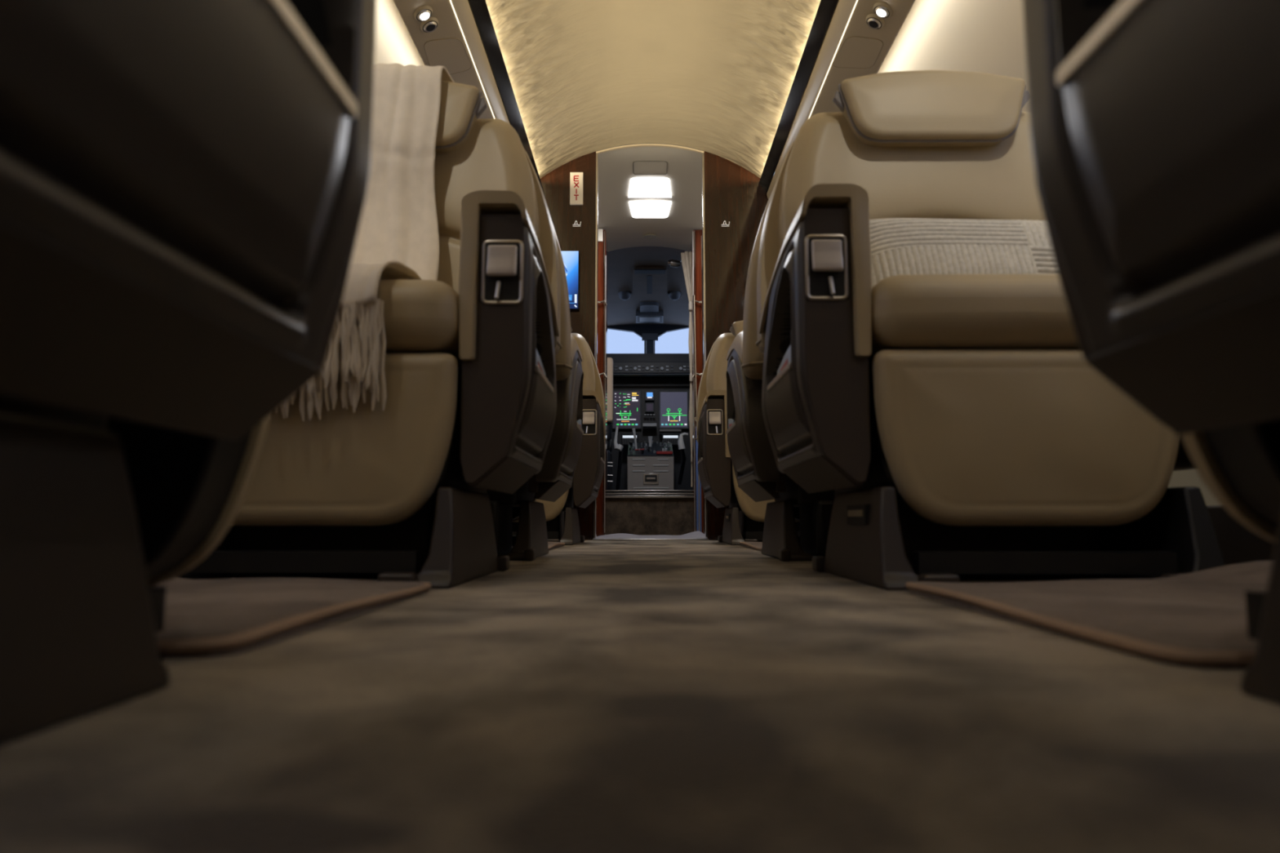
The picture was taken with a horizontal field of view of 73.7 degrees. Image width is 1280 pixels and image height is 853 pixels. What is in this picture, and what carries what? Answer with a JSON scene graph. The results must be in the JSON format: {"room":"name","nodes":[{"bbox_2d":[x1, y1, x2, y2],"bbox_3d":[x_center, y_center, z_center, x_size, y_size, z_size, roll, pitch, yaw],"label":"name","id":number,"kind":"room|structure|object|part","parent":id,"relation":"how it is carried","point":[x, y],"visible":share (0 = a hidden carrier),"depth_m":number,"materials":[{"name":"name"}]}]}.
{"room":"aircraft cabin","nodes":[
{"label":"aircraft cabin","id":0,"kind":"room"},
{"bbox_2d":[373,0,424,66],"bbox_3d":[-0.853,-0.727,0.839,0.390,1.824,6.700,0,-6,0],"label":"wall","id":1,"kind":"structure","parent":0,"point":[393,43],"depth_m":2.69,"materials":[{"name":"beige plastic"}]},
{"bbox_2d":[413,5,432,21],"bbox_3d":[-0.642,-1.221,2.524,0.055,0.036,0.060,0,-6,0],"label":"light","id":2,"kind":"object","parent":1,"relation":"attached to","point":[423,13],"visible":1,"depth_m":2.51,"materials":[{"name":"beige"}]},
{"bbox_2d":[419,17,438,32],"bbox_3d":[-0.639,-1.216,2.584,0.055,0.036,0.060,0,-6,0],"label":"air vent","id":3,"kind":"object","parent":1,"relation":"attached to","point":[430,24],"visible":0.99,"depth_m":2.57,"materials":[{"name":"silver metal"}]},
{"bbox_2d":[423,37,471,74],"bbox_3d":[-0.628,-1.202,2.776,0.120,0.063,0.238,0,-6,0],"label":"panel","id":4,"kind":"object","parent":1,"relation":"in","point":[450,53],"depth_m":2.76,"materials":[{"name":"beige plastic"}]},
{"bbox_2d":[393,0,509,123],"bbox_3d":[-0.626,-1.442,0.890,0.170,0.131,6.650,0,-6,0],"label":"overhead service panel","id":5,"kind":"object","parent":1,"relation":"attached to","point":[448,27],"depth_m":2.69,"materials":[{"name":"beige plastic"}]},
{"bbox_2d":[449,0,494,118],"bbox_3d":[-0.571,-1.443,0.890,0.004,0.004,6.650,0,-6,0],"label":"trim","id":6,"kind":"structure","parent":1,"relation":"attached to","point":[450,0],"depth_m":2.83,"materials":[{"name":"silver"}]},
{"bbox_2d":[0,534,1279,852],"bbox_3d":[0.036,0.262,1.380,2.240,0.030,8.000,0,-6,0],"label":"floor","id":7,"kind":"structure","parent":0,"point":[588,696],"depth_m":0.38,"materials":[{"name":"beige carpet"}]},
{"bbox_2d":[0,0,376,745],"bbox_3d":[-0.503,-0.351,0.379,0.673,0.970,0.689,0,-6,0],"label":"seat","id":8,"kind":"object","parent":7,"relation":"on","point":[184,184],"visible":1,"depth_m":0.39,"materials":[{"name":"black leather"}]},
{"bbox_3d":[-0.505,-0.110,0.337,0.400,0.222,0.340,0,-6,0],"label":"seat frame","id":9,"kind":"part","parent":8,"relation":"part of","materials":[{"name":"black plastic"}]},
{"bbox_3d":[-0.234,-0.033,0.359,0.061,0.046,0.364,0,-6,0],"label":"underside panel","id":10,"kind":"part","parent":8,"relation":"part of","materials":[{"name":"brown plastic"}]},
{"bbox_3d":[-0.174,-0.199,0.388,0.012,0.010,0.236,0,-6,0],"label":"pocket trim","id":11,"kind":"part","parent":8,"relation":"part of","materials":[{"name":"beige leather"}]},
{"bbox_2d":[155,577,431,657],"bbox_3d":[-0.590,0.167,0.876,0.624,0.047,0.581,0,-6,0],"label":"mat","id":12,"kind":"object","parent":7,"relation":"on","point":[220,617],"visible":0.55,"depth_m":0.79,"materials":[{"name":"carpet"}]},
{"bbox_2d":[175,80,562,588],"bbox_3d":[-0.497,-0.224,1.540,0.673,0.970,0.648,0,-6,0],"label":"seat","id":13,"kind":"object","parent":7,"relation":"on","point":[397,492],"visible":0.6,"depth_m":1.29,"materials":[{"name":"beige leather"}]},
{"bbox_2d":[270,62,454,421],"bbox_3d":[-0.523,-0.343,1.569,0.319,0.778,0.660,0,-6,0],"label":"throw blanket","id":14,"kind":"object","parent":13,"relation":"on","point":[397,237],"visible":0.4,"depth_m":1.62,"materials":[{"name":"beige fabric"}]},
{"bbox_2d":[339,279,462,368],"bbox_3d":[-0.499,-0.158,1.464,0.460,0.132,0.402,0,-6,0],"label":"seat cushion","id":15,"kind":"object","parent":13,"relation":"on","point":[423,319],"depth_m":1.27,"materials":[{"name":"beige leather"}]},
{"bbox_3d":[-0.499,0.018,1.510,0.400,0.222,0.340,0,-6,0],"label":"seat frame","id":16,"kind":"part","parent":13,"relation":"part of","materials":[{"name":"black plastic"}]},
{"bbox_3d":[-0.498,-0.378,1.733,0.578,0.518,0.165,0,-6,0],"label":"backrest","id":17,"kind":"part","parent":13,"relation":"part of","materials":[{"name":"beige leather"}]},
{"bbox_3d":[-0.228,0.088,1.468,0.061,0.046,0.364,0,-6,0],"label":"underside panel","id":18,"kind":"part","parent":13,"relation":"part of","materials":[{"name":"brown"}]},
{"bbox_2d":[535,349,545,375],"bbox_3d":[-0.168,-0.106,1.440,0.003,0.029,0.142,0,-6,0],"label":"folded card","id":19,"kind":"object","parent":13,"relation":"on","point":[539,362],"visible":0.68,"depth_m":1.42,"materials":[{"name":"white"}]},
{"bbox_3d":[-0.168,-0.080,1.475,0.012,0.010,0.236,0,-6,0],"label":"pocket trim","id":20,"kind":"part","parent":13,"relation":"part of","materials":[{"name":"beige leather"}]},
{"bbox_2d":[486,219,583,561],"bbox_3d":[-0.494,-0.151,2.208,0.673,0.970,0.598,0,-6,0],"label":"seat","id":21,"kind":"object","parent":7,"relation":"on","point":[556,476],"visible":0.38,"depth_m":2.04,"materials":[{"name":"beige leather"}]},
{"bbox_3d":[-0.495,0.095,2.211,0.400,0.222,0.340,0,-6,0],"label":"seat frame","id":22,"kind":"part","parent":21,"relation":"part of","materials":[{"name":"black plastic"}]},
{"bbox_3d":[-0.224,0.172,2.233,0.061,0.046,0.364,0,-6,0],"label":"underside panel","id":23,"kind":"part","parent":21,"relation":"part of","materials":[{"name":"brown"}]},
{"bbox_2d":[577,419,582,427],"bbox_3d":[-0.163,-0.012,2.302,0.003,0.029,0.142,0,-6,0],"label":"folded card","id":24,"kind":"object","parent":21,"relation":"on","point":[580,421],"visible":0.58,"depth_m":2.31,"materials":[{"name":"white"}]},
{"bbox_3d":[-0.164,0.006,2.262,0.012,0.010,0.236,0,-6,0],"label":"pocket trim","id":25,"kind":"part","parent":21,"relation":"part of","materials":[{"name":"beige leather"}]},
{"bbox_2d":[511,542,564,550],"bbox_3d":[-0.584,0.379,2.809,0.614,0.047,0.749,0,-6,0],"label":"mat","id":26,"kind":"object","parent":7,"relation":"on","point":[551,545],"visible":0.07,"depth_m":2.85,"materials":[{"name":"carpet"}]},
{"bbox_2d":[512,326,606,545],"bbox_3d":[-0.486,-0.003,3.558,0.673,0.970,0.648,0,-6,0],"label":"seat","id":27,"kind":"object","parent":7,"relation":"on","point":[589,470],"visible":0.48,"depth_m":3.33,"materials":[{"name":"beige leather"}]},
{"bbox_3d":[-0.488,0.239,3.528,0.400,0.222,0.340,0,-6,0],"label":"seat frame","id":28,"kind":"part","parent":27,"relation":"part of","materials":[{"name":"black plastic"}]},
{"bbox_3d":[-0.487,-0.157,3.751,0.578,0.518,0.165,0,-6,0],"label":"backrest","id":29,"kind":"part","parent":27,"relation":"part of","materials":[{"name":"beige leather"}]},
{"bbox_3d":[-0.217,0.309,3.486,0.061,0.046,0.364,0,-6,0],"label":"underside panel","id":30,"kind":"part","parent":27,"relation":"part of","materials":[{"name":"brown"}]},
{"bbox_2d":[596,228,607,536],"bbox_3d":[-0.369,-0.264,5.187,0.350,1.842,0.309,0,-6,0],"label":"door frame","id":31,"kind":"structure","parent":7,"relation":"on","point":[602,241],"depth_m":5.10,"materials":[{"name":"brown wood"}]},
{"bbox_2d":[598,228,602,241],"bbox_3d":[-0.241,-1.155,5.152,0.032,0.077,0.010,0,-6,0],"label":"switch plate","id":32,"kind":"object","parent":31,"relation":"attached to","point":[600,230],"depth_m":5.15,"materials":[{"name":"beige plastic"}]},
{"bbox_2d":[595,530,707,538],"bbox_3d":[0.049,0.548,4.276,0.536,0.042,0.620,0,-6,0],"label":"door mat","id":33,"kind":"object","parent":7,"relation":"on","point":[695,535],"visible":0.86,"depth_m":4.08,"materials":[{"name":"grey rubber"}]},
{"bbox_2d":[690,229,704,533],"bbox_3d":[0.483,-0.264,5.182,0.346,1.842,0.309,0,-6,0],"label":"closet","id":34,"kind":"object","parent":7,"relation":"on","point":[696,258],"visible":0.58,"depth_m":5.11,"materials":[{"name":"wood"}]},
{"bbox_2d":[693,295,702,532],"bbox_3d":[0.332,-0.072,4.911,0.044,1.400,0.029,0,-6,0],"label":"post","id":35,"kind":"object","parent":7,"relation":"on","point":[698,481],"visible":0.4,"depth_m":4.88,"materials":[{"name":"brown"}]},
{"bbox_3d":[0.320,-0.384,4.949,0.022,0.772,0.012,0,-6,0],"label":"rail","id":36,"kind":"part","parent":35,"relation":"part of","materials":[{"name":"silver metal"}]},
{"bbox_2d":[695,320,799,545],"bbox_3d":[0.581,-0.004,3.553,0.673,0.970,0.648,0,-6,0],"label":"seat","id":37,"kind":"object","parent":7,"relation":"on","point":[744,519],"visible":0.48,"depth_m":3.33,"materials":[{"name":"beige leather"}]},
{"bbox_3d":[0.311,0.308,3.483,0.061,0.046,0.364,0,-6,0],"label":"underside panel","id":38,"kind":"part","parent":37,"relation":"part of","materials":[{"name":"brown"}]},
{"bbox_3d":[0.583,-0.158,3.745,0.578,0.518,0.165,0,-6,0],"label":"backrest","id":39,"kind":"part","parent":37,"relation":"part of","materials":[{"name":"beige leather"}]},
{"bbox_3d":[0.582,0.238,3.522,0.400,0.222,0.340,0,-6,0],"label":"seat frame","id":40,"kind":"part","parent":37,"relation":"part of","materials":[{"name":"black plastic"}]},
{"bbox_2d":[739,541,762,551],"bbox_3d":[0.671,0.378,2.802,0.614,0.046,0.749,0,-6,0],"label":"mat","id":41,"kind":"object","parent":7,"relation":"on","point":[754,545],"visible":0.12,"depth_m":2.85,"materials":[{"name":"carpet"}]},
{"bbox_2d":[725,187,835,561],"bbox_3d":[0.573,-0.153,2.187,0.673,0.970,0.598,0,-6,0],"label":"seat","id":42,"kind":"object","parent":7,"relation":"on","point":[757,475],"visible":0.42,"depth_m":2.02,"materials":[{"name":"beige leather"}]},
{"bbox_3d":[0.244,0.004,2.245,0.012,0.010,0.236,0,-6,0],"label":"pocket trim","id":43,"kind":"part","parent":42,"relation":"part of","materials":[{"name":"beige leather"}]},
{"bbox_2d":[728,418,734,428],"bbox_3d":[0.244,-0.014,2.285,0.003,0.029,0.142,0,-6,0],"label":"folded card","id":44,"kind":"object","parent":42,"relation":"on","point":[731,421],"visible":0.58,"depth_m":2.30,"materials":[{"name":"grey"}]},
{"bbox_3d":[0.304,0.170,2.215,0.061,0.046,0.364,0,-6,0],"label":"underside panel","id":45,"kind":"part","parent":42,"relation":"part of","materials":[{"name":"brown"}]},
{"bbox_3d":[0.575,0.093,2.190,0.400,0.222,0.340,0,-6,0],"label":"seat frame","id":46,"kind":"part","parent":42,"relation":"part of","materials":[{"name":"black plastic"}]},
{"bbox_2d":[755,70,1226,590],"bbox_3d":[0.569,-0.227,1.512,0.673,0.970,0.648,0,-6,0],"label":"seat","id":47,"kind":"object","parent":7,"relation":"on","point":[959,427],"visible":0.84,"depth_m":1.26,"materials":[{"name":"beige leather"}]},
{"bbox_3d":[0.239,-0.083,1.450,0.012,0.010,0.236,0,-6,0],"label":"pocket trim","id":48,"kind":"part","parent":47,"relation":"part of","materials":[{"name":"beige leather"}]},
{"bbox_2d":[777,344,791,374],"bbox_3d":[0.239,-0.109,1.415,0.003,0.029,0.142,0,-6,0],"label":"folded card","id":49,"kind":"object","parent":47,"relation":"on","point":[787,357],"visible":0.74,"depth_m":1.39,"materials":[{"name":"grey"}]},
{"bbox_3d":[0.300,0.085,1.443,0.061,0.046,0.364,0,-6,0],"label":"underside panel","id":50,"kind":"part","parent":47,"relation":"part of","materials":[{"name":"brown plastic"}]},
{"bbox_3d":[0.571,0.015,1.481,0.400,0.222,0.340,0,-6,0],"label":"seat frame","id":51,"kind":"part","parent":47,"relation":"part of","materials":[{"name":"black plastic"}]},
{"bbox_3d":[0.572,-0.381,1.704,0.578,0.518,0.165,0,-6,0],"label":"backrest","id":52,"kind":"part","parent":47,"relation":"part of","materials":[{"name":"beige leather"}]},
{"bbox_2d":[869,217,1057,287],"bbox_3d":[0.591,-0.281,1.497,0.434,0.180,0.134,0,-6,-3],"label":"lumbar pillow","id":53,"kind":"object","parent":47,"relation":"on","point":[898,246],"visible":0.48,"depth_m":1.46,"materials":[{"name":"beige fabric"}]},
{"bbox_2d":[866,274,1079,363],"bbox_3d":[0.571,-0.161,1.435,0.460,0.132,0.402,0,-6,0],"label":"seat cushion","id":54,"kind":"object","parent":47,"relation":"on","point":[913,315],"depth_m":1.24,"materials":[{"name":"beige leather"}]},
{"bbox_3d":[0.861,-0.118,1.494,0.075,0.400,0.440,0,-6,0],"label":"outboard arm","id":55,"kind":"part","parent":47,"relation":"part of","materials":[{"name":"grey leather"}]},
{"bbox_2d":[905,560,1272,668],"bbox_3d":[0.655,0.164,0.839,0.624,0.046,0.599,0,-6,0],"label":"mat","id":56,"kind":"object","parent":7,"relation":"on","point":[1197,619],"visible":0.9,"depth_m":0.77,"materials":[{"name":"carpet"}]},
{"bbox_2d":[1022,0,1279,704],"bbox_3d":[0.563,-0.358,0.314,0.673,0.970,0.639,0,-6,0],"label":"seat","id":57,"kind":"object","parent":7,"relation":"on","point":[1154,125],"visible":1,"depth_m":0.42,"materials":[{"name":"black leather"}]},
{"bbox_3d":[0.234,-0.203,0.351,0.012,0.010,0.236,0,-6,0],"label":"pocket trim","id":58,"kind":"part","parent":57,"relation":"part of","materials":[{"name":"beige leather"}]},
{"bbox_3d":[0.293,-0.037,0.321,0.061,0.046,0.364,0,-6,0],"label":"underside panel","id":59,"kind":"part","parent":57,"relation":"part of","materials":[{"name":"brown plastic"}]},
{"bbox_2d":[550,142,739,251],"bbox_3d":[0.054,-1.187,4.893,1.240,0.310,1.330,0,-6,0],"label":"ceiling","id":60,"kind":"structure","parent":0,"point":[615,169],"depth_m":4.80,"materials":[{"name":"grey plastic"}]},
{"bbox_2d":[627,177,671,217],"bbox_3d":[0.057,-1.291,4.834,0.247,0.044,0.515,0,-6,0],"label":"ceiling light","id":61,"kind":"object","parent":60,"relation":"attached to","point":[639,187],"visible":1,"depth_m":4.77,"materials":[{"name":"white plastic"}]},
{"bbox_2d":[632,160,667,174],"bbox_3d":[0.054,-1.355,4.470,0.180,0.012,0.155,0,-6,0],"label":"access hatch","id":62,"kind":"object","parent":60,"relation":"attached to","point":[635,161],"visible":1,"depth_m":4.46,"materials":[{"name":"grey plastic"}]},
{"bbox_2d":[643,233,657,239],"bbox_3d":[0.063,-1.200,5.394,0.090,0.008,0.090,0,-6,0],"label":"smoke detector","id":63,"kind":"object","parent":60,"relation":"attached to","point":[650,236],"visible":1,"depth_m":5.38,"materials":[{"name":"beige plastic"}]},
{"bbox_2d":[680,251,692,486],"bbox_3d":[0.325,-0.369,5.409,0.126,1.500,0.088,0,-6,0],"label":"curtain","id":64,"kind":"object","parent":60,"relation":"hanging from","point":[686,256],"visible":0.3,"depth_m":5.43,"materials":[{"name":"fabric"}]},
{"bbox_2d":[607,246,689,326],"bbox_3d":[0.063,-1.032,6.636,1.700,0.165,2.130,0,-6,0],"label":"ceiling","id":65,"kind":"structure","parent":0,"point":[620,262],"depth_m":6.50,"materials":[{"name":"grey plastic"}]},
{"bbox_2d":[617,290,632,300],"bbox_3d":[-0.121,-1.037,6.747,0.120,0.075,0.134,0,-6,0],"label":"speaker","id":66,"kind":"object","parent":65,"relation":"attached to","point":[624,295],"visible":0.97,"depth_m":6.70},
{"bbox_2d":[640,301,658,313],"bbox_3d":[0.078,-0.996,7.121,0.158,0.049,0.261,0,-6,0],"label":"cover","id":67,"kind":"object","parent":65,"relation":"attached to","point":[646,307],"visible":0.97,"depth_m":7.05,"materials":[{"name":"grey plastic"}]},
{"bbox_2d":[632,265,666,300],"bbox_3d":[0.078,-1.086,6.477,0.277,0.047,0.828,0,-6,0],"label":"panel","id":68,"kind":"object","parent":65,"relation":"attached to","point":[649,282],"visible":1,"depth_m":6.41,"materials":[{"name":"black plastic"}]},
{"bbox_2d":[635,310,663,323],"bbox_3d":[0.084,-0.945,7.352,0.239,0.062,0.236,0,-6,0],"label":"dome light","id":69,"kind":"object","parent":65,"relation":"attached to","point":[658,317],"visible":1,"depth_m":7.28,"materials":[{"name":"grey plastic"}]},
{"bbox_2d":[666,290,681,300],"bbox_3d":[0.273,-1.036,6.743,0.120,0.075,0.134,0,-6,0],"label":"speaker","id":70,"kind":"object","parent":65,"relation":"attached to","point":[673,295],"visible":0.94,"depth_m":6.70},
{"bbox_2d":[667,258,681,267],"bbox_3d":[0.244,-1.131,5.824,0.106,0.096,0.052,0,-6,0],"label":"reading lamp","id":71,"kind":"object","parent":65,"relation":"attached to","point":[673,263],"visible":0.87,"depth_m":5.80,"materials":[{"name":"grey plastic"}]},
{"bbox_2d":[606,497,692,534],"bbox_3d":[0.057,0.565,5.375,1.200,0.235,0.030,0,-6,0],"label":"step","id":72,"kind":"structure","parent":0,"point":[634,516],"depth_m":5.36,"materials":[{"name":"carpet"}]},
{"bbox_2d":[606,489,692,497],"bbox_3d":[0.057,0.430,5.423,0.600,0.049,0.124,0,-6,0],"label":"trim","id":73,"kind":"structure","parent":72,"relation":"attached to","point":[610,493],"depth_m":5.37,"materials":[{"name":"grey metal"}]},
{"bbox_2d":[467,0,839,178],"bbox_3d":[0.032,-1.681,0.913,1.400,0.199,6.650,0,-6,0],"label":"ceiling","id":74,"kind":"structure","parent":0,"point":[715,77],"depth_m":3.42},
{"bbox_2d":[540,150,773,540],"bbox_3d":[0.050,-0.413,4.142,2.120,1.912,0.051,0,-6,0],"label":"wall","id":75,"kind":"structure","parent":0,"point":[731,193],"depth_m":4.17,"materials":[{"name":"brown wood"}]},
{"bbox_2d":[467,0,541,183],"bbox_3d":[-0.524,-1.538,0.900,0.040,0.054,6.650,0,-6,0],"label":"trim","id":76,"kind":"structure","parent":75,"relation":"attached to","point":[479,9],"depth_m":3.09,"materials":[{"name":"black plastic"}]},
{"bbox_2d":[560,250,579,310],"bbox_3d":[-0.424,-0.708,4.136,0.259,0.292,0.032,0,-6,0],"label":"television","id":77,"kind":"object","parent":75,"relation":"attached to","point":[571,258],"visible":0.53,"depth_m":4.12,"materials":[{"name":"blue glass"}]},
{"bbox_2d":[569,172,582,204],"bbox_3d":[-0.312,-1.170,4.196,0.064,0.164,0.014,0,-6,0],"label":"exit sign","id":78,"kind":"object","parent":75,"relation":"attached to","point":[575,178],"visible":1,"depth_m":4.19,"materials":[{"name":"beige plastic"}]},
{"bbox_3d":[-0.213,-0.413,4.143,0.010,1.912,0.051,0,-6,0],"label":"door edge trim","id":79,"kind":"part","parent":75,"relation":"part of","materials":[{"name":"brown wood"}]},
{"bbox_2d":[595,143,704,153],"bbox_3d":[0.050,-1.375,4.228,0.536,0.048,0.016,0,-6,0],"label":"trim","id":80,"kind":"structure","parent":75,"relation":"attached to","point":[637,144],"depth_m":4.22,"materials":[{"name":"gold metal"}]},
{"bbox_2d":[592,538,708,540],"bbox_3d":[0.050,0.527,3.971,0.540,0.006,0.030,0,-6,0],"label":"trim","id":81,"kind":"structure","parent":75,"relation":"attached to","point":[593,539],"depth_m":3.96,"materials":[{"name":"silver metal"}]},
{"bbox_3d":[0.313,-0.413,4.140,0.010,1.912,0.051,0,-6,0],"label":"door edge trim","id":82,"kind":"part","parent":75,"relation":"part of","materials":[{"name":"brown wood"}]},
{"bbox_2d":[759,0,839,192],"bbox_3d":[0.588,-1.539,0.894,0.040,0.054,6.650,0,-6,0],"label":"trim","id":83,"kind":"structure","parent":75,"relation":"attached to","point":[826,9],"depth_m":3.19,"materials":[{"name":"black plastic"}]},
{"bbox_2d":[877,0,1221,505],"bbox_3d":[0.917,-0.728,0.829,0.390,1.824,6.700,0,-6,0],"label":"wall","id":84,"kind":"structure","parent":0,"point":[984,36],"depth_m":2.44,"materials":[{"name":"beige plastic"}]},
{"bbox_2d":[808,0,857,118],"bbox_3d":[0.635,-1.444,0.884,0.004,0.004,6.650,0,-6,0],"label":"trim","id":85,"kind":"structure","parent":84,"relation":"attached to","point":[856,0],"depth_m":2.83,"materials":[{"name":"silver"}]},
{"bbox_2d":[766,0,915,199],"bbox_3d":[0.690,-1.442,0.883,0.170,0.131,6.650,0,-6,0],"label":"overhead service panel","id":86,"kind":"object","parent":84,"relation":"attached to","point":[857,25],"depth_m":2.80,"materials":[{"name":"beige plastic"}]},
{"bbox_2d":[832,35,883,68],"bbox_3d":[0.705,-1.207,2.766,0.114,0.060,0.234,0,-6,0],"label":"panel","id":87,"kind":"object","parent":84,"relation":"in","point":[855,51],"depth_m":2.76,"materials":[{"name":"beige plastic"}]},
{"bbox_2d":[866,13,884,29],"bbox_3d":[0.711,-1.222,2.576,0.055,0.036,0.060,0,-6,0],"label":"air vent","id":88,"kind":"object","parent":84,"relation":"attached to","point":[873,21],"visible":0.99,"depth_m":2.56,"materials":[{"name":"beige"}]},
{"bbox_2d":[873,1,892,17],"bbox_3d":[0.716,-1.226,2.514,0.055,0.036,0.060,0,-6,0],"label":"light","id":89,"kind":"object","parent":84,"relation":"attached to","point":[882,10],"visible":1,"depth_m":2.50,"materials":[{"name":"beige"}]},
{"bbox_2d":[1206,505,1275,565],"bbox_3d":[1.019,0.113,0.711,0.065,0.120,6.650,0,-6,0],"label":"baseboard","id":90,"kind":"structure","parent":84,"relation":"attached to","point":[1238,544],"depth_m":1.42,"materials":[{"name":"brown"}]},
{"bbox_3d":[0.064,0.599,6.674,1.700,0.050,2.600,0,-6,0],"label":"floor","id":91,"kind":"structure","parent":0,"visible":0},
{"bbox_2d":[606,357,613,489],"bbox_3d":[-0.449,0.025,6.205,0.520,0.990,0.484,0,-6,0],"label":"seat","id":92,"kind":"object","parent":91,"relation":"on","point":[610,361],"visible":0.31,"depth_m":6.02,"materials":[{"name":"beige"}]},
{"bbox_3d":[-0.455,0.218,6.181,0.508,0.600,0.370,0,-6,0],"label":"seat","id":93,"kind":"part","parent":92,"relation":"part of","materials":[{"name":"black"}]},
{"bbox_3d":[-0.460,0.122,6.226,0.498,0.120,0.420,0,-6,0],"label":"seat","id":94,"kind":"part","parent":92,"relation":"part of","materials":[{"name":"black"}]},
{"bbox_3d":[-0.451,-0.257,6.066,0.518,0.460,0.110,0,-6,0],"label":"backrest","id":95,"kind":"part","parent":92,"relation":"part of","materials":[{"name":"beige"}]},
{"bbox_2d":[613,426,623,489],"bbox_3d":[-0.155,0.243,6.330,0.074,0.466,0.285,0,-6,0],"label":"yoke","id":96,"kind":"object","parent":91,"relation":"on","point":[619,447],"visible":0.95,"depth_m":6.25,"materials":[{"name":"grey plastic"}]},
{"bbox_2d":[626,427,674,489],"bbox_3d":[0.079,0.283,6.510,0.344,0.542,0.436,0,-6,0],"label":"pedestal","id":97,"kind":"object","parent":91,"relation":"on","point":[650,465],"visible":0.97,"depth_m":6.30,"materials":[{"name":"grey metal"}]},
{"bbox_3d":[-0.042,0.093,6.512,0.041,0.163,0.023,3,-7,-29],"label":"lever","id":98,"kind":"part","parent":97,"relation":"part of","materials":[{"name":"grey"}]},
{"bbox_3d":[0.080,0.115,6.595,0.033,0.083,0.034,3,-7,-22],"label":"throttle lever","id":99,"kind":"part","parent":97,"relation":"part of","materials":[{"name":"grey"}]},
{"bbox_3d":[0.081,0.387,6.291,0.113,0.081,0.008,0,-6,0],"label":"latch plate","id":100,"kind":"part","parent":97,"relation":"part of","materials":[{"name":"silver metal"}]},
{"bbox_2d":[610,361,692,489],"bbox_3d":[0.066,0.051,7.006,1.600,1.111,0.460,0,-6,0],"label":"panel","id":101,"kind":"object","parent":91,"relation":"on","point":[652,398],"visible":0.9,"depth_m":7.01,"materials":[{"name":"black plastic"}]},
{"bbox_2d":[607,353,688,361],"bbox_3d":[0.068,-0.467,7.420,1.720,0.232,0.550,0,-6,0],"label":"trim","id":102,"kind":"structure","parent":101,"relation":"attached to","point":[615,357],"depth_m":7.15,"materials":[{"name":"black plastic"}]},
{"bbox_2d":[641,333,657,353],"bbox_3d":[0.090,-0.604,7.651,0.144,0.454,0.080,0,-6,0],"label":"trim","id":103,"kind":"structure","parent":102,"relation":"attached to","point":[649,339],"depth_m":7.64,"materials":[{"name":"grey plastic"}]},
{"bbox_3d":[0.245,0.036,6.936,0.177,0.019,0.100,0,-6,0],"label":"placard rail","id":104,"kind":"part","parent":101,"relation":"part of","materials":[{"name":"grey plastic"}]},
{"bbox_2d":[677,432,688,484],"bbox_3d":[0.314,0.242,6.327,0.076,0.372,0.286,0,-6,0],"label":"yoke","id":105,"kind":"object","parent":91,"relation":"on","point":[681,443],"visible":1,"depth_m":6.25,"materials":[{"name":"grey plastic"}]},
{"bbox_3d":[0.069,-0.649,7.681,1.800,0.750,0.070,0,-6,0],"label":"trim","id":106,"kind":"structure","parent":0,"visible":0},
{"bbox_2d":[607,324,688,337],"bbox_3d":[0.069,-0.911,7.720,1.720,0.220,0.050,0,-6,0],"label":"trim","id":107,"kind":"structure","parent":106,"relation":"attached to","point":[637,330],"depth_m":7.69,"materials":[{"name":"black plastic"}]}
]}

